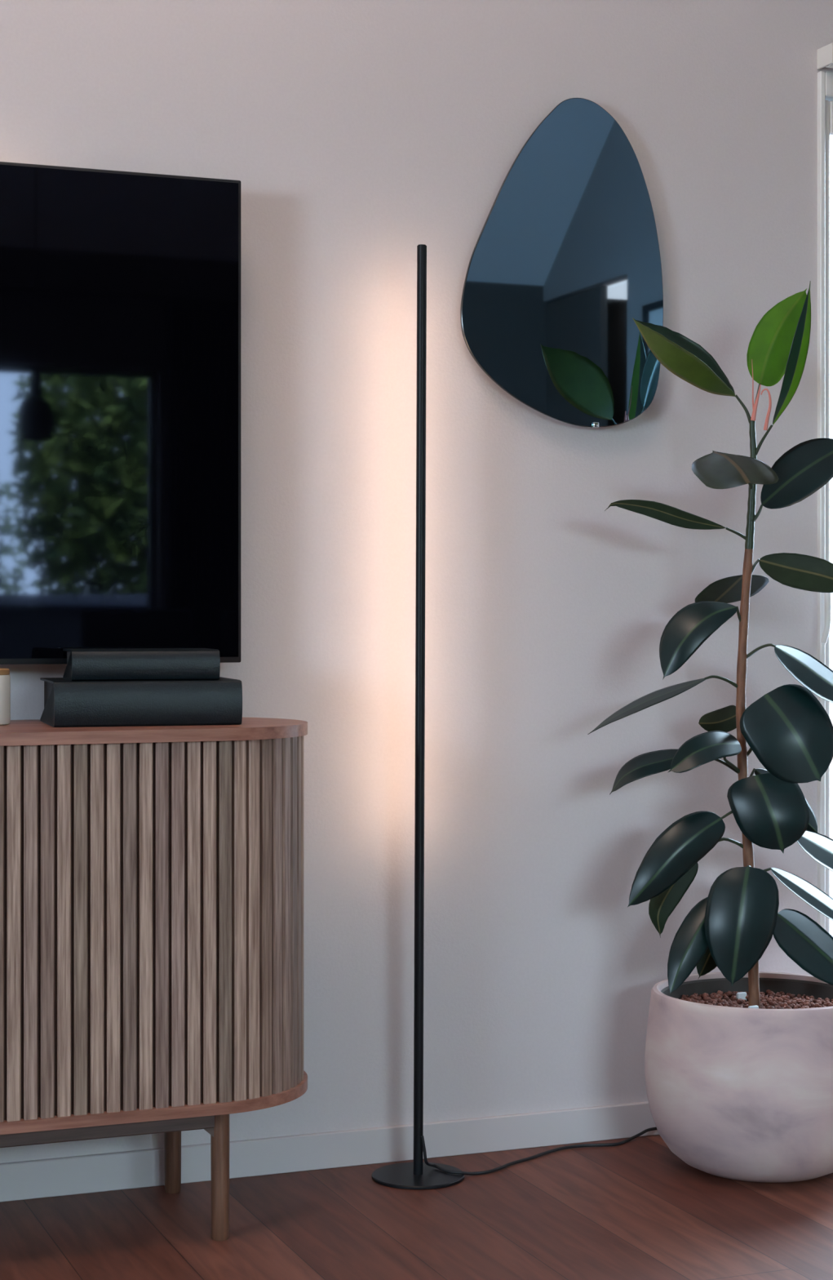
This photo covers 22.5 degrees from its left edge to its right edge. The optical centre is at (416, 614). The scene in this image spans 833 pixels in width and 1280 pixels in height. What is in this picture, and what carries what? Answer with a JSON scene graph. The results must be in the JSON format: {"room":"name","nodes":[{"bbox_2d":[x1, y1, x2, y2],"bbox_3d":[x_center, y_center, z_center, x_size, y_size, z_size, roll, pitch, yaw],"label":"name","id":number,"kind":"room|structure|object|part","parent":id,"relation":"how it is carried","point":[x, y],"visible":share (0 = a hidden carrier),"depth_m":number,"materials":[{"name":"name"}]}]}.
{"room":"living room","nodes":[
{"label":"living room","id":0,"kind":"room"},
{"bbox_2d":[0,0,832,1163],"bbox_3d":[-0.448,-0.350,3.792,7.516,2.700,0.200,0,0,-21],"label":"wall","id":1,"kind":"structure","parent":0,"point":[357,135],"depth_m":3.90,"materials":[{"name":"paint"}]},
{"bbox_2d":[0,161,240,664],"bbox_3d":[-0.996,-0.335,3.414,1.450,0.836,0.101,0,0,-21],"label":"television","id":2,"kind":"object","parent":1,"relation":"attached to","point":[120,291],"visible":1,"depth_m":3.55,"materials":[{"name":"black plastic"}]},
{"bbox_2d":[0,1101,659,1202],"bbox_3d":[-1.460,0.968,3.279,4.856,0.064,0.012,0,0,-21],"label":"baseboard","id":3,"kind":"structure","parent":1,"relation":"attached to","point":[142,1168],"depth_m":3.79,"materials":[{"name":"grey paint"}]},
{"bbox_2d":[460,97,663,427],"bbox_3d":[0.274,-0.664,3.950,0.420,0.620,0.034,0,0,-21],"label":"wall mirror","id":4,"kind":"object","parent":1,"relation":"attached to","point":[566,254],"visible":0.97,"depth_m":3.94,"materials":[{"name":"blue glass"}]},
{"bbox_2d":[817,71,832,933],"bbox_3d":[1.223,-0.040,4.357,0.960,2.080,0.132,0,0,-21],"label":"window","id":5,"kind":"structure","parent":1,"relation":"in","point":[825,79],"depth_m":4.17,"materials":[{"name":"white paint"}]},
{"bbox_3d":[0.811,-0.010,4.147,0.022,0.132,0.047,0,0,11],"label":"handle","id":6,"kind":"part","parent":5,"relation":"part of","materials":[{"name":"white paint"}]},
{"bbox_3d":[1.218,-0.018,4.371,0.899,2.016,0.064,0,0,-21],"label":"sash","id":7,"kind":"part","parent":5,"relation":"part of","materials":[{"name":"white paint"}]},
{"bbox_2d":[817,42,832,69],"bbox_3d":[1.248,-1.103,4.323,0.948,0.043,0.055,0,0,-21],"label":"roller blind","id":8,"kind":"object","parent":1,"relation":"attached to","point":[825,54],"visible":1,"depth_m":4.15,"materials":[{"name":"white fabric"}]},
{"bbox_2d":[0,1134,832,1279],"bbox_3d":[1.655,1.050,1.181,9.516,0.100,6.600,0,0,-21],"label":"floor","id":9,"kind":"structure","parent":0,"point":[634,1209],"depth_m":3.42,"materials":[{"name":"brown wood"}]},
{"bbox_2d":[0,717,307,1240],"bbox_3d":[-0.965,0.590,3.260,1.654,0.820,0.390,0,0,-21],"label":"sideboard","id":10,"kind":"object","parent":9,"relation":"on","point":[152,877],"visible":0.98,"depth_m":3.28,"materials":[{"name":"brown wood"}]},
{"bbox_2d":[0,668,10,725],"bbox_3d":[-0.701,0.134,3.420,0.075,0.092,0.075,0,0,-21],"label":"canister","id":11,"kind":"object","parent":10,"relation":"on","point":[5,677],"visible":1,"depth_m":3.40,"materials":[{"name":"beige ceramic"}]},
{"bbox_3d":[-0.701,0.093,3.420,0.072,0.010,0.072,0,0,-21],"label":"lid","id":12,"kind":"part","parent":11,"relation":"part of","materials":[{"name":"brown wood"}]},
{"bbox_3d":[-0.912,0.812,3.126,1.284,0.046,0.018,0,0,-21],"label":"rail","id":13,"kind":"part","parent":10,"relation":"part of","materials":[{"name":"brown wood"}]},
{"bbox_2d":[40,676,242,727],"bbox_3d":[-0.460,0.143,3.478,0.303,0.073,0.225,0,0,-16],"label":"book","id":14,"kind":"object","parent":10,"relation":"on","point":[67,703],"visible":0.96,"depth_m":3.37,"materials":[{"name":"fabric"}]},
{"bbox_2d":[62,648,220,680],"bbox_3d":[-0.456,0.082,3.463,0.239,0.050,0.160,0,0,-15],"label":"book","id":15,"kind":"object","parent":14,"relation":"on","point":[82,664],"visible":1,"depth_m":3.39,"materials":[{"name":"fabric"}]},
{"bbox_3d":[-0.965,0.189,3.260,1.654,0.020,0.390,0,0,-21],"label":"panel","id":16,"kind":"part","parent":10,"relation":"part of","materials":[{"name":"brown wood"}]},
{"bbox_3d":[-0.965,0.780,3.260,1.654,0.018,0.390,0,0,-21],"label":"panel","id":17,"kind":"part","parent":10,"relation":"part of","materials":[{"name":"brown wood"}]},
{"bbox_3d":[-0.423,0.894,3.635,0.030,0.211,0.030,0,0,-21],"label":"leg","id":18,"kind":"part","parent":10,"relation":"part of","materials":[{"name":"brown wood"}]},
{"bbox_3d":[-0.315,0.894,3.361,0.030,0.211,0.030,0,0,-21],"label":"leg","id":19,"kind":"part","parent":10,"relation":"part of","materials":[{"name":"brown wood"}]},
{"bbox_2d":[372,244,657,1189],"bbox_3d":[0.245,0.171,3.837,0.697,1.657,0.165,0,0,-24],"label":"floor lamp","id":20,"kind":"object","parent":9,"relation":"on","point":[418,1174],"visible":0.96,"depth_m":3.72,"materials":[{"name":"black metal"}]},
{"bbox_3d":[0.272,0.962,3.881,0.620,0.075,0.068,0,0,-33],"label":"power cord","id":21,"kind":"part","parent":20,"relation":"part of","materials":[{"name":"black plastic"}]},
{"bbox_2d":[644,971,832,1182],"bbox_3d":[0.626,0.839,3.800,0.423,0.322,0.423,0,0,-21],"label":"plant pot","id":22,"kind":"object","parent":9,"relation":"on","point":[743,1094],"visible":0.91,"depth_m":3.62,"materials":[{"name":"ceramic"}]},
{"bbox_2d":[678,989,832,1008],"bbox_3d":[0.626,0.722,3.800,0.356,0.030,0.356,0,0,-21],"label":"pebbles","id":23,"kind":"object","parent":22,"relation":"in","point":[772,1000],"visible":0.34,"depth_m":3.88,"materials":[{"name":"brown gravel"}]},
{"bbox_2d":[587,280,832,1008],"bbox_3d":[0.553,0.058,3.807,0.527,1.316,0.234,0,0,-13],"label":"rubber plant","id":24,"kind":"object","parent":23,"relation":"on","point":[788,729],"visible":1,"depth_m":3.76,"materials":[{"name":"green plant"}]},
{"bbox_3d":[0.601,0.298,3.801,0.044,0.836,0.021,0,0,3],"label":"woody stem","id":25,"kind":"part","parent":24,"relation":"part of","materials":[{"name":"wood"}]},
{"bbox_2d":[737,991,746,999],"bbox_3d":[0.607,0.716,3.911,0.020,0.023,0.008,0,0,-21],"label":"tab","id":26,"kind":"object","parent":23,"relation":"on","point":[742,995],"visible":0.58,"depth_m":3.91,"materials":[{"name":"white plastic"}]},
{"bbox_2d":[748,1005,759,1008],"bbox_3d":[0.607,0.716,3.777,0.020,0.023,0.008,0,0,-21],"label":"tab","id":27,"kind":"object","parent":23,"relation":"on","point":[749,1006],"visible":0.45,"depth_m":3.77,"materials":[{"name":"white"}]},
{"label":"outside","id":28,"kind":"structure","parent":0,"visible":0},
{"bbox_2d":[830,893,832,936],"bbox_3d":[1.466,1.110,0.139,16.000,0.180,20.000,0,0,-21],"label":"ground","id":29,"kind":"structure","parent":28,"point":[831,894],"depth_m":6.89,"materials":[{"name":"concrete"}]},
{"bbox_2d":[830,142,832,715],"bbox_3d":[2.641,-1.740,9.845,8.700,5.520,0.200,0,0,-21],"label":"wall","id":30,"kind":"structure","parent":29,"relation":"on","point":[831,143],"depth_m":9.43,"materials":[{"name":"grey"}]},
{"bbox_2d":[830,715,832,893],"bbox_3d":[2.586,0.700,8.211,6.000,0.640,0.200,0,0,-21],"label":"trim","id":31,"kind":"structure","parent":29,"relation":"on","point":[831,716],"depth_m":7.68,"materials":[{"name":"white"}]}
]}

